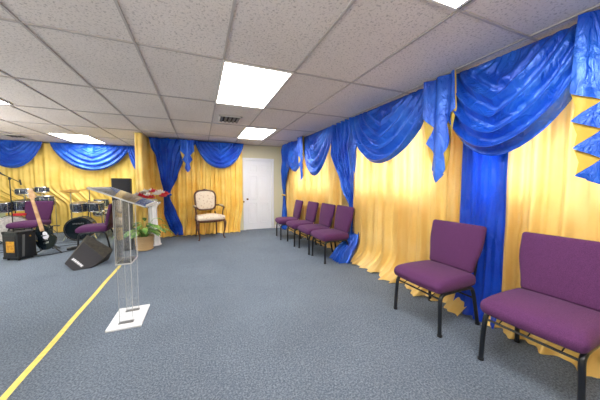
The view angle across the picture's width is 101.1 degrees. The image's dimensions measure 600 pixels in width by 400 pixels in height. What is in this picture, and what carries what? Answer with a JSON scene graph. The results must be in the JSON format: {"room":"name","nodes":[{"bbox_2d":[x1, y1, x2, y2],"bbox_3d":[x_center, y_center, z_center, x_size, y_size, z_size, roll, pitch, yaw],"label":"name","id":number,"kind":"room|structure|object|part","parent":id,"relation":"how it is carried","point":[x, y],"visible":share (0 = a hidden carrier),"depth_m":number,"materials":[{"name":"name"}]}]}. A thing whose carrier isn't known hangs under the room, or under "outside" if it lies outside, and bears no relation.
{"room":"house of worship","nodes":[
{"label":"house of worship","id":0,"kind":"room"},
{"bbox_2d":[134,234,153,250],"bbox_3d":[-3.129,0.857,4.965,0.353,0.285,0.353,-1,4,-22],"label":"basket","id":1,"kind":"object","parent":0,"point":[144,242],"depth_m":4.85,"materials":[{"name":"wicker"}]},
{"bbox_2d":[240,145,282,229],"bbox_3d":[-1.987,-0.344,6.966,4.050,2.440,0.120,-1,4,-22],"label":"wall","id":2,"kind":"structure","parent":0,"point":[248,151],"depth_m":7.37,"materials":[{"name":"beige paint"}]},
{"bbox_2d":[242,158,273,229],"bbox_3d":[-1.203,-0.175,7.217,0.915,2.072,0.034,-1,4,-22],"label":"trim","id":3,"kind":"structure","parent":2,"relation":"attached to","point":[243,159],"depth_m":7.11,"materials":[{"name":"white paint"}]},
{"bbox_2d":[245,160,271,229],"bbox_3d":[-1.204,-0.142,7.222,0.759,1.994,0.116,-1,4,-22],"label":"door","id":4,"kind":"structure","parent":2,"relation":"in","point":[257,173],"depth_m":7.23,"materials":[{"name":"white paint"}]},
{"bbox_3d":[-1.367,-0.908,7.125,0.270,0.250,0.030,-1,4,-22],"label":"panel","id":5,"kind":"part","parent":4,"relation":"part of","materials":[{"name":"white paint"}]},
{"bbox_3d":[-1.367,-0.369,7.158,0.270,0.690,0.030,-1,4,-22],"label":"panel","id":6,"kind":"part","parent":4,"relation":"part of","materials":[{"name":"white paint"}]},
{"bbox_3d":[-1.367,0.370,7.203,0.270,0.610,0.030,-1,4,-22],"label":"panel","id":7,"kind":"part","parent":4,"relation":"part of","materials":[{"name":"white paint"}]},
{"bbox_3d":[-1.052,-0.915,7.252,0.270,0.250,0.030,-1,4,-22],"label":"panel","id":8,"kind":"part","parent":4,"relation":"part of","materials":[{"name":"white paint"}]},
{"bbox_3d":[-1.052,-0.376,7.285,0.270,0.690,0.030,-1,4,-22],"label":"panel","id":9,"kind":"part","parent":4,"relation":"part of","materials":[{"name":"white paint"}]},
{"bbox_3d":[-1.052,0.362,7.330,0.270,0.610,0.030,-1,4,-22],"label":"panel","id":10,"kind":"part","parent":4,"relation":"part of","materials":[{"name":"white paint"}]},
{"bbox_2d":[0,228,599,399],"bbox_3d":[-2.630,1.228,2.045,9.600,0.100,12.620,-1,4,-22],"label":"floor","id":11,"kind":"structure","parent":0,"point":[249,314],"depth_m":2.16,"materials":[{"name":"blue carpet"}]},
{"bbox_2d":[0,172,21,243],"bbox_3d":[-6.266,0.174,5.351,0.445,1.590,0.387,-3,5,-44],"label":"microphone stand","id":12,"kind":"object","parent":11,"relation":"on","point":[9,178],"visible":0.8,"depth_m":5.38,"materials":[{"name":"black metal"}]},
{"bbox_2d":[0,199,30,242],"bbox_3d":[-6.589,0.480,5.664,0.550,0.967,0.667,3,5,42],"label":"drum set","id":13,"kind":"object","parent":11,"relation":"on","point":[19,204],"visible":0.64,"depth_m":5.57,"materials":[{"name":"silver metal"}]},
{"bbox_2d":[13,213,26,215],"bbox_3d":[-6.424,0.332,5.649,0.100,0.060,0.220,3,5,42],"label":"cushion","id":14,"kind":"object","parent":13,"relation":"on","point":[14,214],"depth_m":5.62,"materials":[{"name":"red fabric"}]},
{"bbox_2d":[1,228,37,259],"bbox_3d":[-4.951,0.773,4.356,0.299,0.528,0.305,0,3,4],"label":"amplifier","id":15,"kind":"object","parent":11,"relation":"on","point":[18,244],"visible":1,"depth_m":4.25,"materials":[{"name":"black plastic"}]},
{"bbox_2d":[3,236,16,256],"bbox_3d":[-4.963,0.795,4.216,0.225,0.360,0.010,0,3,4],"label":"speaker grille","id":16,"kind":"object","parent":15,"relation":"attached to","point":[9,242],"depth_m":4.21,"materials":[{"name":"black fabric"}]},
{"bbox_3d":[-4.943,0.806,4.207,0.150,0.190,0.006,0,3,4],"label":"label panel","id":17,"kind":"part","parent":15,"relation":"part of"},
{"bbox_2d":[14,188,33,198],"bbox_3d":[-6.823,0.320,6.129,0.428,1.208,0.417,-1,4,-22],"label":"tom drum","id":18,"kind":"object","parent":11,"relation":"on","point":[19,192],"visible":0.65,"depth_m":6.00,"materials":[{"name":"white"}]},
{"bbox_2d":[5,201,53,240],"bbox_3d":[-6.080,0.500,5.579,0.554,0.924,0.617,-1,4,-13],"label":"chair","id":19,"kind":"object","parent":11,"relation":"on","point":[45,208],"visible":0.73,"depth_m":5.72,"materials":[{"name":"purple fabric"}]},
{"bbox_3d":[-6.070,0.530,5.537,0.550,0.136,0.528,-1,4,-13],"label":"seat","id":20,"kind":"part","parent":19,"relation":"part of","materials":[{"name":"purple fabric"}]},
{"bbox_3d":[-6.134,0.247,5.789,0.545,0.444,0.154,-1,4,-13],"label":"backrest","id":21,"kind":"part","parent":19,"relation":"part of","materials":[{"name":"purple fabric"}]},
{"bbox_2d":[2,244,76,255],"bbox_3d":[-5.260,0.972,5.087,1.602,0.039,0.939,1,4,19],"label":"cable","id":22,"kind":"object","parent":11,"relation":"on","point":[72,244],"visible":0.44,"depth_m":4.87,"materials":[{"name":"black plastic"}]},
{"bbox_2d":[34,187,56,232],"bbox_3d":[-6.625,0.286,6.359,0.428,1.248,0.398,-1,4,-22],"label":"tom drum","id":23,"kind":"object","parent":11,"relation":"on","point":[38,190],"visible":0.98,"depth_m":6.28,"materials":[{"name":"white"}]},
{"bbox_2d":[34,196,58,234],"bbox_3d":[-6.469,0.428,6.274,0.402,1.071,0.418,-1,4,-22],"label":"floor tom","id":24,"kind":"object","parent":11,"relation":"on","point":[38,198],"depth_m":6.18,"materials":[{"name":"white"}]},
{"bbox_2d":[37,225,61,252],"bbox_3d":[-4.847,0.752,4.832,0.452,0.507,0.472,-1,4,-22],"label":"guitar stand","id":25,"kind":"object","parent":11,"relation":"on","point":[55,246],"visible":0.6,"depth_m":4.76,"materials":[{"name":"black metal"}]},
{"bbox_2d":[25,188,56,249],"bbox_3d":[-4.905,0.363,4.652,0.474,1.170,0.131,0,4,-6],"label":"electric guitar","id":26,"kind":"object","parent":25,"relation":"on","point":[47,240],"visible":1,"depth_m":4.65,"materials":[{"name":"black"}]},
{"bbox_2d":[0,265,121,399],"bbox_3d":[-2.253,1.146,2.517,0.152,0.001,3.220,-1,4,-22],"label":"tape","id":27,"kind":"object","parent":11,"relation":"on","point":[42,354],"visible":1,"depth_m":1.98,"materials":[{"name":"yellow plastic"}]},
{"bbox_2d":[60,189,78,238],"bbox_3d":[-5.635,0.330,6.069,0.465,1.195,0.457,-1,4,-22],"label":"cymbal","id":28,"kind":"object","parent":11,"relation":"on","point":[70,191],"visible":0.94,"depth_m":6.07,"materials":[{"name":"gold metal"}]},
{"bbox_2d":[63,200,104,240],"bbox_3d":[-5.176,0.477,5.948,0.776,0.936,0.416,-2,4,-29],"label":"bass drum","id":29,"kind":"object","parent":11,"relation":"on","point":[69,228],"visible":0.91,"depth_m":5.78,"materials":[{"name":"black"}]},
{"bbox_2d":[79,186,90,216],"bbox_3d":[-5.574,0.266,6.548,0.475,1.265,0.504,-1,4,-22],"label":"cymbal stand","id":30,"kind":"object","parent":11,"relation":"on","point":[88,186],"visible":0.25,"depth_m":6.53,"materials":[{"name":"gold metal"}]},
{"bbox_2d":[65,235,111,269],"bbox_3d":[-3.433,0.831,4.007,0.551,0.450,0.539,-1,4,-22],"label":"floor monitor","id":31,"kind":"object","parent":11,"relation":"on","point":[90,252],"visible":1,"depth_m":3.94,"materials":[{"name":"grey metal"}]},
{"bbox_2d":[65,242,102,269],"bbox_3d":[-3.372,0.874,3.861,0.377,0.369,0.277,0,3,-2],"label":"speaker grille","id":32,"kind":"object","parent":31,"relation":"attached to","point":[86,255],"depth_m":3.90,"materials":[{"name":"black metal"}]},
{"bbox_2d":[75,203,113,247],"bbox_3d":[-4.155,0.531,5.071,0.617,0.924,0.554,-2,4,-25],"label":"chair","id":33,"kind":"object","parent":11,"relation":"on","point":[87,229],"visible":0.8,"depth_m":4.91,"materials":[{"name":"purple fabric"}]},
{"bbox_3d":[-4.201,0.816,4.790,0.202,0.374,0.044,-2,4,-25],"label":"leg","id":34,"kind":"part","parent":33,"relation":"part of","materials":[{"name":"black metal"}]},
{"bbox_3d":[-4.196,0.559,5.053,0.528,0.136,0.550,-2,4,-25],"label":"seat","id":35,"kind":"part","parent":33,"relation":"part of","materials":[{"name":"purple fabric"}]},
{"bbox_3d":[-3.916,0.808,4.923,0.228,0.378,0.042,-2,4,-25],"label":"leg","id":36,"kind":"part","parent":33,"relation":"part of","materials":[{"name":"black metal"}]},
{"bbox_3d":[-3.946,0.286,5.153,0.154,0.444,0.545,-2,4,-25],"label":"backrest","id":37,"kind":"part","parent":33,"relation":"part of","materials":[{"name":"purple fabric"}]},
{"bbox_2d":[93,199,110,236],"bbox_3d":[-5.080,0.445,6.336,0.428,0.932,0.417,-1,4,-22],"label":"tom drum","id":38,"kind":"object","parent":11,"relation":"on","point":[106,201],"visible":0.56,"depth_m":6.32,"materials":[{"name":"silver metal"}]},
{"bbox_2d":[93,209,110,233],"bbox_3d":[-5.215,0.574,6.519,0.428,0.652,0.442,-1,4,-22],"label":"snare drum","id":39,"kind":"object","parent":11,"relation":"on","point":[97,214],"visible":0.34,"depth_m":6.36,"materials":[{"name":"silver metal"}]},
{"bbox_2d":[86,187,157,332],"bbox_3d":[-1.653,0.514,2.398,0.422,1.279,0.603,-1,4,-22],"label":"lectern","id":40,"kind":"object","parent":11,"relation":"on","point":[134,316],"visible":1,"depth_m":2.33,"materials":[{"name":"plastic"}]},
{"bbox_3d":[-1.620,0.568,2.269,0.105,1.139,0.008,-1,4,-22],"label":"panel","id":41,"kind":"part","parent":40,"relation":"part of","materials":[{"name":"clear plastic"}]},
{"bbox_3d":[-1.719,0.298,2.342,0.007,0.600,0.252,-1,4,-22],"label":"panel","id":42,"kind":"part","parent":40,"relation":"part of","materials":[{"name":"clear plastic"}]},
{"bbox_2d":[116,257,135,264],"bbox_3d":[-1.665,0.581,2.381,0.115,0.010,0.252,-1,4,-22],"label":"shelf","id":43,"kind":"object","parent":40,"relation":"attached to","point":[122,260],"depth_m":2.36,"materials":[{"name":"clear plastic"}]},
{"bbox_3d":[-1.620,1.138,2.303,0.120,0.006,0.045,-1,4,-22],"label":"mounting plate","id":44,"kind":"part","parent":40,"relation":"part of","materials":[{"name":"grey metal"}]},
{"bbox_3d":[-1.710,1.125,2.525,0.120,0.006,0.045,-1,4,-22],"label":"mounting plate","id":45,"kind":"part","parent":40,"relation":"part of","materials":[{"name":"grey metal"}]},
{"bbox_2d":[111,178,133,250],"bbox_3d":[-3.522,0.282,4.916,0.300,1.420,0.312,-2,4,-29],"label":"tower speaker","id":46,"kind":"object","parent":11,"relation":"on","point":[124,184],"visible":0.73,"depth_m":4.81},
{"bbox_2d":[112,218,171,250],"bbox_3d":[-3.110,0.683,4.933,1.017,0.637,0.809,-1,4,-22],"label":"potted plant","id":47,"kind":"object","parent":11,"relation":"on","point":[143,242],"visible":0.9,"depth_m":4.87,"materials":[{"name":"green plant"}]},
{"bbox_2d":[147,202,161,245],"bbox_3d":[-3.178,0.509,5.332,0.328,0.936,0.326,-1,4,-22],"label":"pedestal","id":48,"kind":"object","parent":11,"relation":"on","point":[152,210],"visible":0.44,"depth_m":5.27,"materials":[{"name":"white stone"}]},
{"bbox_2d":[134,188,169,202],"bbox_3d":[-3.190,-0.101,5.271,0.719,0.322,0.465,-1,4,-22],"label":"flower arrangement","id":49,"kind":"object","parent":48,"relation":"on","point":[141,193],"visible":0.86,"depth_m":5.18,"materials":[{"name":"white plant"}]},
{"bbox_2d":[193,189,226,240],"bbox_3d":[-2.275,0.331,6.129,0.706,1.209,0.680,-2,4,-35],"label":"armchair","id":50,"kind":"object","parent":11,"relation":"on","point":[204,199],"visible":1,"depth_m":6.20,"materials":[{"name":"beige fabric"}]},
{"bbox_3d":[-2.358,0.719,5.734,0.070,0.482,0.094,0,3,-2],"label":"leg","id":51,"kind":"part","parent":50,"relation":"part of","materials":[{"name":"brown wood"}]},
{"bbox_3d":[-2.429,-0.002,6.332,0.551,0.533,0.129,-2,4,-35],"label":"frame","id":52,"kind":"part","parent":50,"relation":"part of","materials":[{"name":"brown wood"}]},
{"bbox_3d":[-2.428,-0.002,6.331,0.483,0.467,0.112,-2,4,-35],"label":"backrest","id":53,"kind":"part","parent":50,"relation":"part of","materials":[{"name":"beige fabric"}]},
{"bbox_3d":[-2.243,0.408,6.087,0.656,0.145,0.500,-2,4,-35],"label":"seat","id":54,"kind":"part","parent":50,"relation":"part of","materials":[{"name":"beige fabric"}]},
{"bbox_3d":[-2.248,0.497,6.101,0.640,0.062,0.500,-2,4,-35],"label":"seat rail","id":55,"kind":"part","parent":50,"relation":"part of","materials":[{"name":"brown wood"}]},
{"bbox_3d":[-1.854,0.698,6.082,0.094,0.482,0.070,1,4,23],"label":"leg","id":56,"kind":"part","parent":50,"relation":"part of","materials":[{"name":"brown wood"}]},
{"bbox_2d":[275,200,302,239],"bbox_3d":[-0.285,0.468,6.115,0.617,0.924,0.554,-1,4,-16],"label":"chair","id":57,"kind":"object","parent":11,"relation":"on","point":[298,203],"visible":0.76,"depth_m":5.95,"materials":[{"name":"purple fabric"}]},
{"bbox_3d":[-0.328,0.495,6.104,0.528,0.136,0.550,-1,4,-16],"label":"seat","id":58,"kind":"part","parent":57,"relation":"part of","materials":[{"name":"purple fabric"}]},
{"bbox_3d":[-0.064,0.224,6.165,0.154,0.444,0.545,-1,4,-16],"label":"backrest","id":59,"kind":"part","parent":57,"relation":"part of","materials":[{"name":"purple fabric"}]},
{"bbox_2d":[286,201,318,246],"bbox_3d":[0.034,0.504,5.513,0.617,0.924,0.554,-1,4,-19],"label":"chair","id":60,"kind":"object","parent":11,"relation":"on","point":[312,207],"visible":0.78,"depth_m":5.39,"materials":[{"name":"purple fabric"}]},
{"bbox_3d":[-0.007,0.532,5.500,0.528,0.136,0.550,-1,4,-19],"label":"seat","id":61,"kind":"part","parent":60,"relation":"part of","materials":[{"name":"purple fabric"}]},
{"bbox_3d":[0.253,0.260,5.574,0.154,0.444,0.545,-1,4,-19],"label":"backrest","id":62,"kind":"part","parent":60,"relation":"part of","materials":[{"name":"purple fabric"}]},
{"bbox_2d":[298,203,335,254],"bbox_3d":[0.310,0.541,4.914,0.617,0.924,0.554,-1,4,-21],"label":"chair","id":63,"kind":"object","parent":11,"relation":"on","point":[327,211],"visible":0.78,"depth_m":4.80,"materials":[{"name":"purple fabric"}]},
{"bbox_3d":[0.244,0.825,4.637,0.202,0.374,0.044,-1,4,-21],"label":"leg","id":64,"kind":"part","parent":63,"relation":"part of","materials":[{"name":"black metal"}]},
{"bbox_3d":[0.268,0.568,4.900,0.528,0.136,0.550,-1,4,-21],"label":"seat","id":65,"kind":"part","parent":63,"relation":"part of","materials":[{"name":"purple fabric"}]},
{"bbox_3d":[0.526,0.296,4.982,0.154,0.444,0.545,-1,4,-21],"label":"backrest","id":66,"kind":"part","parent":63,"relation":"part of","materials":[{"name":"purple fabric"}]},
{"bbox_2d":[311,205,354,263],"bbox_3d":[0.553,0.574,4.366,0.617,0.924,0.554,-1,4,-21],"label":"chair","id":67,"kind":"object","parent":11,"relation":"on","point":[344,214],"visible":0.93,"depth_m":4.24,"materials":[{"name":"purple fabric"}]},
{"bbox_3d":[0.488,0.859,4.090,0.202,0.374,0.044,-1,4,-21],"label":"leg","id":68,"kind":"part","parent":67,"relation":"part of","materials":[{"name":"black metal"}]},
{"bbox_3d":[0.512,0.602,4.352,0.528,0.136,0.550,-1,4,-21],"label":"seat","id":69,"kind":"part","parent":67,"relation":"part of","materials":[{"name":"purple fabric"}]},
{"bbox_3d":[0.769,0.329,4.434,0.154,0.444,0.545,-1,4,-21],"label":"backrest","id":70,"kind":"part","parent":67,"relation":"part of","materials":[{"name":"purple fabric"}]},
{"bbox_2d":[394,219,486,337],"bbox_3d":[1.332,0.692,2.420,0.617,0.924,0.554,-1,4,-22],"label":"chair","id":71,"kind":"object","parent":11,"relation":"on","point":[456,248],"visible":1,"depth_m":2.33,"materials":[{"name":"purple fabric"}]},
{"bbox_3d":[1.084,0.949,2.606,0.202,0.374,0.044,-1,4,-22],"label":"leg","id":72,"kind":"part","parent":71,"relation":"part of","materials":[{"name":"black metal"}]},
{"bbox_3d":[1.112,0.841,2.340,0.017,0.017,0.480,-1,4,-22],"label":"rail","id":73,"kind":"part","parent":71,"relation":"part of","materials":[{"name":"black metal"}]},
{"bbox_3d":[1.291,0.720,2.405,0.528,0.136,0.550,-1,4,-22],"label":"seat","id":74,"kind":"part","parent":71,"relation":"part of","materials":[{"name":"purple fabric"}]},
{"bbox_3d":[1.272,0.977,2.142,0.202,0.374,0.044,-1,4,-22],"label":"leg","id":75,"kind":"part","parent":71,"relation":"part of","materials":[{"name":"black metal"}]},
{"bbox_3d":[1.546,0.448,2.492,0.154,0.444,0.545,-1,4,-22],"label":"backrest","id":76,"kind":"part","parent":71,"relation":"part of","materials":[{"name":"purple fabric"}]},
{"bbox_3d":[1.563,0.970,2.261,0.228,0.378,0.042,-1,4,-22],"label":"leg","id":77,"kind":"part","parent":71,"relation":"part of","materials":[{"name":"black metal"}]},
{"bbox_2d":[477,232,599,399],"bbox_3d":[1.684,0.737,1.685,0.617,0.924,0.554,-2,4,-25],"label":"chair","id":78,"kind":"object","parent":11,"relation":"on","point":[557,301],"visible":1,"depth_m":1.66,"materials":[{"name":"purple fabric"}]},
{"bbox_3d":[1.428,0.994,1.859,0.202,0.374,0.044,-2,4,-25],"label":"leg","id":79,"kind":"part","parent":78,"relation":"part of","materials":[{"name":"black metal"}]},
{"bbox_3d":[1.714,0.986,1.990,0.228,0.378,0.042,-2,4,-25],"label":"leg","id":80,"kind":"part","parent":78,"relation":"part of","materials":[{"name":"black metal"}]},
{"bbox_3d":[1.469,0.887,1.594,0.017,0.017,0.480,-2,4,-25],"label":"rail","id":81,"kind":"part","parent":78,"relation":"part of","materials":[{"name":"black metal"}]},
{"bbox_3d":[1.644,0.765,1.668,0.528,0.136,0.550,-2,4,-25],"label":"seat","id":82,"kind":"part","parent":78,"relation":"part of","materials":[{"name":"purple fabric"}]},
{"bbox_3d":[1.894,0.492,1.768,0.154,0.444,0.545,-2,4,-25],"label":"backrest","id":83,"kind":"part","parent":78,"relation":"part of","materials":[{"name":"purple fabric"}]},
{"bbox_3d":[1.639,1.022,1.405,0.202,0.374,0.044,-2,4,-25],"label":"leg","id":84,"kind":"part","parent":78,"relation":"part of","materials":[{"name":"black metal"}]},
{"bbox_2d":[0,0,599,145],"bbox_3d":[-2.630,-1.317,1.890,9.400,0.100,12.420,-1,4,-22],"label":"ceiling","id":85,"kind":"structure","parent":0,"point":[280,34],"depth_m":2.15,"materials":[{"name":"tile"}]},
{"bbox_2d":[0,98,12,104],"bbox_3d":[-4.141,-1.313,2.812,0.640,0.020,1.250,-1,4,-22],"label":"recessed light","id":86,"kind":"object","parent":85,"relation":"in","point":[2,101],"visible":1,"depth_m":3.41,"materials":[{"name":"white plastic"}]},
{"bbox_2d":[0,134,30,137],"bbox_3d":[-6.593,-1.483,5.731,0.370,0.029,0.370,-1,4,-22],"label":"ceiling vent","id":87,"kind":"object","parent":85,"relation":"in","point":[8,135],"visible":1,"depth_m":5.69,"materials":[{"name":"white metal"}]},
{"bbox_2d":[0,140,41,167],"bbox_3d":[-7.280,-1.159,6.198,1.200,0.700,0.147,-1,4,-22],"label":"swag valance","id":88,"kind":"object","parent":85,"relation":"hanging from","point":[13,153],"visible":1,"depth_m":6.24,"materials":[{"name":"blue fabric"}]},
{"bbox_2d":[0,143,135,232],"bbox_3d":[-6.343,-0.321,6.772,4.030,2.402,0.137,-1,4,-22],"label":"stage curtain","id":89,"kind":"object","parent":85,"relation":"hanging from","point":[46,169],"visible":0.39,"depth_m":6.73,"materials":[{"name":"yellow fabric"}]},
{"bbox_2d":[46,132,106,143],"bbox_3d":[-5.431,-1.513,6.087,0.730,0.020,1.240,-1,4,-22],"label":"recessed light","id":90,"kind":"object","parent":85,"relation":"in","point":[82,138],"visible":1,"depth_m":5.91,"materials":[{"name":"white plastic"}]},
{"bbox_2d":[50,142,127,170],"bbox_3d":[-5.760,-1.179,6.813,1.800,0.734,0.151,-1,4,-22],"label":"swag valance","id":91,"kind":"object","parent":85,"relation":"hanging from","point":[91,157],"visible":1,"depth_m":6.79,"materials":[{"name":"blue fabric"}]},
{"bbox_2d":[127,146,134,168],"bbox_3d":[-4.721,-1.209,7.216,0.570,0.723,0.137,-1,4,-22],"label":"swag valance","id":92,"kind":"object","parent":85,"relation":"hanging from","point":[131,149],"visible":0.16,"depth_m":7.15,"materials":[{"name":"blue fabric"}]},
{"bbox_2d":[149,137,196,235],"bbox_3d":[-3.074,-0.303,6.126,1.097,2.400,0.199,-1,4,-19],"label":"curtain","id":93,"kind":"object","parent":85,"relation":"hanging from","point":[167,152],"visible":0.93,"depth_m":6.08,"materials":[{"name":"blue fabric"}]},
{"bbox_2d":[180,139,193,171],"bbox_3d":[-2.784,-1.083,6.103,0.320,0.800,0.091,-1,4,-22],"label":"valance","id":94,"kind":"object","parent":85,"relation":"hanging from","point":[186,146],"visible":1,"depth_m":6.10,"materials":[{"name":"blue fabric"}]},
{"bbox_2d":[147,138,244,237],"bbox_3d":[-2.640,-0.311,6.448,2.351,2.422,0.348,-1,4,-22],"label":"curtain","id":95,"kind":"object","parent":85,"relation":"hanging from","point":[227,183],"visible":0.57,"depth_m":6.48,"materials":[{"name":"yellow fabric"}]},
{"bbox_2d":[195,141,243,167],"bbox_3d":[-2.076,-1.171,6.443,1.231,0.685,0.171,-1,4,-22],"label":"swag valance","id":96,"kind":"object","parent":85,"relation":"hanging from","point":[216,154],"visible":1,"depth_m":6.43,"materials":[{"name":"blue fabric"}]},
{"bbox_2d":[217,115,241,123],"bbox_3d":[-1.225,-1.395,4.282,0.370,0.029,0.430,-1,4,-22],"label":"ceiling vent","id":97,"kind":"object","parent":85,"relation":"in","point":[222,118],"visible":1,"depth_m":4.25,"materials":[{"name":"white metal"}]},
{"bbox_2d":[215,60,293,108],"bbox_3d":[-0.619,-1.322,2.960,0.690,0.020,1.260,-1,4,-22],"label":"recessed light","id":98,"kind":"object","parent":85,"relation":"in","point":[240,84],"visible":0.99,"depth_m":2.79,"materials":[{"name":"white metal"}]},
{"bbox_2d":[237,126,276,139],"bbox_3d":[-0.999,-1.478,5.520,0.640,0.020,1.220,-1,4,-22],"label":"recessed light","id":99,"kind":"object","parent":85,"relation":"in","point":[257,133],"visible":0.96,"depth_m":5.45,"materials":[{"name":"white plastic"}]},
{"bbox_2d":[281,141,294,229],"bbox_3d":[-0.333,-0.343,6.909,0.221,2.425,1.008,-1,4,-22],"label":"curtain","id":100,"kind":"object","parent":85,"relation":"hanging from","point":[285,167],"visible":0.88,"depth_m":7.08,"materials":[{"name":"blue fabric"}]},
{"bbox_2d":[288,141,298,171],"bbox_3d":[-0.143,-1.124,6.302,0.148,0.792,1.201,-2,4,-24],"label":"swag valance","id":101,"kind":"object","parent":85,"relation":"hanging from","point":[292,152],"visible":0.7,"depth_m":6.32,"materials":[{"name":"blue fabric"}]},
{"bbox_2d":[0,0,599,146],"bbox_3d":[-2.631,-1.262,1.895,9.000,0.016,12.023,-1,4,-22],"label":"grid","id":102,"kind":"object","parent":85,"relation":"attached to","point":[460,10],"depth_m":2.31,"materials":[{"name":"grey metal"}]},
{"bbox_2d":[297,136,303,180],"bbox_3d":[0.029,-0.960,5.811,0.094,1.050,0.300,-1,4,-22],"label":"valance","id":103,"kind":"object","parent":85,"relation":"hanging from","point":[300,140],"visible":1,"depth_m":5.79,"materials":[{"name":"blue fabric"}]},
{"bbox_2d":[286,145,341,249],"bbox_3d":[0.155,-0.288,6.017,0.170,2.427,2.957,-2,4,-24],"label":"curtain","id":104,"kind":"object","parent":85,"relation":"hanging from","point":[324,187],"visible":0.37,"depth_m":5.61,"materials":[{"name":"yellow fabric"}]},
{"bbox_2d":[304,126,331,175],"bbox_3d":[0.311,-0.991,5.278,0.151,0.934,1.351,-2,4,-24],"label":"swag valance","id":105,"kind":"object","parent":85,"relation":"hanging from","point":[316,145],"visible":0.99,"depth_m":5.13,"materials":[{"name":"blue fabric"}]},
{"bbox_2d":[329,117,358,263],"bbox_3d":[0.702,-0.192,4.432,0.492,2.425,0.912,-1,4,-22],"label":"curtain","id":106,"kind":"object","parent":85,"relation":"hanging from","point":[343,145],"visible":0.73,"depth_m":4.32,"materials":[{"name":"blue fabric"}]},
{"bbox_2d":[351,89,423,162],"bbox_3d":[1.127,-0.933,3.445,0.176,0.827,1.602,-2,4,-24],"label":"swag valance","id":107,"kind":"object","parent":85,"relation":"hanging from","point":[381,133],"visible":0.98,"depth_m":3.30,"materials":[{"name":"blue fabric"}]},
{"bbox_2d":[351,122,465,315],"bbox_3d":[1.227,-0.127,3.383,0.363,2.427,2.171,-2,4,-25],"label":"curtain","id":108,"kind":"object","parent":85,"relation":"hanging from","point":[397,201],"visible":0.49,"depth_m":3.32,"materials":[{"name":"yellow fabric"}]},
{"bbox_2d":[422,70,456,182],"bbox_3d":[1.475,-0.739,2.619,0.087,1.103,0.380,-2,4,-25],"label":"valance","id":109,"kind":"object","parent":85,"relation":"hanging from","point":[438,131],"visible":0.99,"depth_m":2.60,"materials":[{"name":"blue fabric"}]},
{"bbox_2d":[426,0,469,10],"bbox_3d":[0.942,-1.197,0.906,0.650,0.020,1.255,-1,4,-22],"label":"recessed light","id":110,"kind":"object","parent":85,"relation":"in","point":[453,5],"visible":1,"depth_m":1.54,"materials":[{"name":"white plastic"}]},
{"bbox_2d":[437,0,465,7],"bbox_3d":[0.942,-1.196,0.906,0.608,0.008,1.213,-1,4,-22],"label":"diffuser","id":111,"kind":"object","parent":110,"relation":"attached to","point":[444,3],"depth_m":1.55,"materials":[{"name":"white plastic"}]},
{"bbox_2d":[453,143,507,328],"bbox_3d":[1.708,-0.036,2.344,0.124,2.372,0.400,-1,4,-22],"label":"curtain","id":112,"kind":"object","parent":85,"relation":"hanging from","point":[483,177],"visible":0.52,"depth_m":2.33,"materials":[{"name":"blue fabric"}]},
{"bbox_2d":[445,24,576,155],"bbox_3d":[1.707,-0.828,2.140,0.181,0.876,1.261,-2,4,-24],"label":"swag valance","id":113,"kind":"object","parent":85,"relation":"hanging from","point":[505,101],"visible":0.96,"depth_m":2.02,"materials":[{"name":"blue fabric"}]},
{"bbox_2d":[481,99,599,377],"bbox_3d":[2.316,0.014,1.060,0.294,2.427,2.630,-2,4,-24],"label":"curtain","id":114,"kind":"object","parent":85,"relation":"hanging from","point":[544,194],"visible":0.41,"depth_m":1.98,"materials":[{"name":"yellow fabric"}]},
{"bbox_2d":[569,9,599,183],"bbox_3d":[1.982,-0.646,1.500,0.091,1.153,0.480,-2,4,-24],"label":"curtain jabot","id":115,"kind":"object","parent":85,"relation":"hanging from","point":[584,91],"visible":1,"depth_m":1.64,"materials":[{"name":"blue fabric"}]},
{"bbox_2d":[341,189,348,206],"bbox_3d":[1.922,-0.094,2.855,0.140,2.440,10.664,-2,4,-24],"label":"wall","id":116,"kind":"structure","parent":0,"point":[344,201],"depth_m":4.98,"materials":[{"name":"beige paint"}]},
{"bbox_3d":[-3.663,-0.273,5.799,0.080,2.440,0.770,-1,4,-22],"label":"wall pillar","id":117,"kind":"structure","parent":0,"visible":0},
{"bbox_2d":[134,133,149,234],"bbox_3d":[-3.642,-0.270,5.745,0.235,2.420,0.805,-1,4,-22],"label":"drape","id":118,"kind":"object","parent":117,"relation":"attached to","point":[140,140],"visible":0.71,"depth_m":5.42,"materials":[{"name":"yellow fabric"}]}
]}

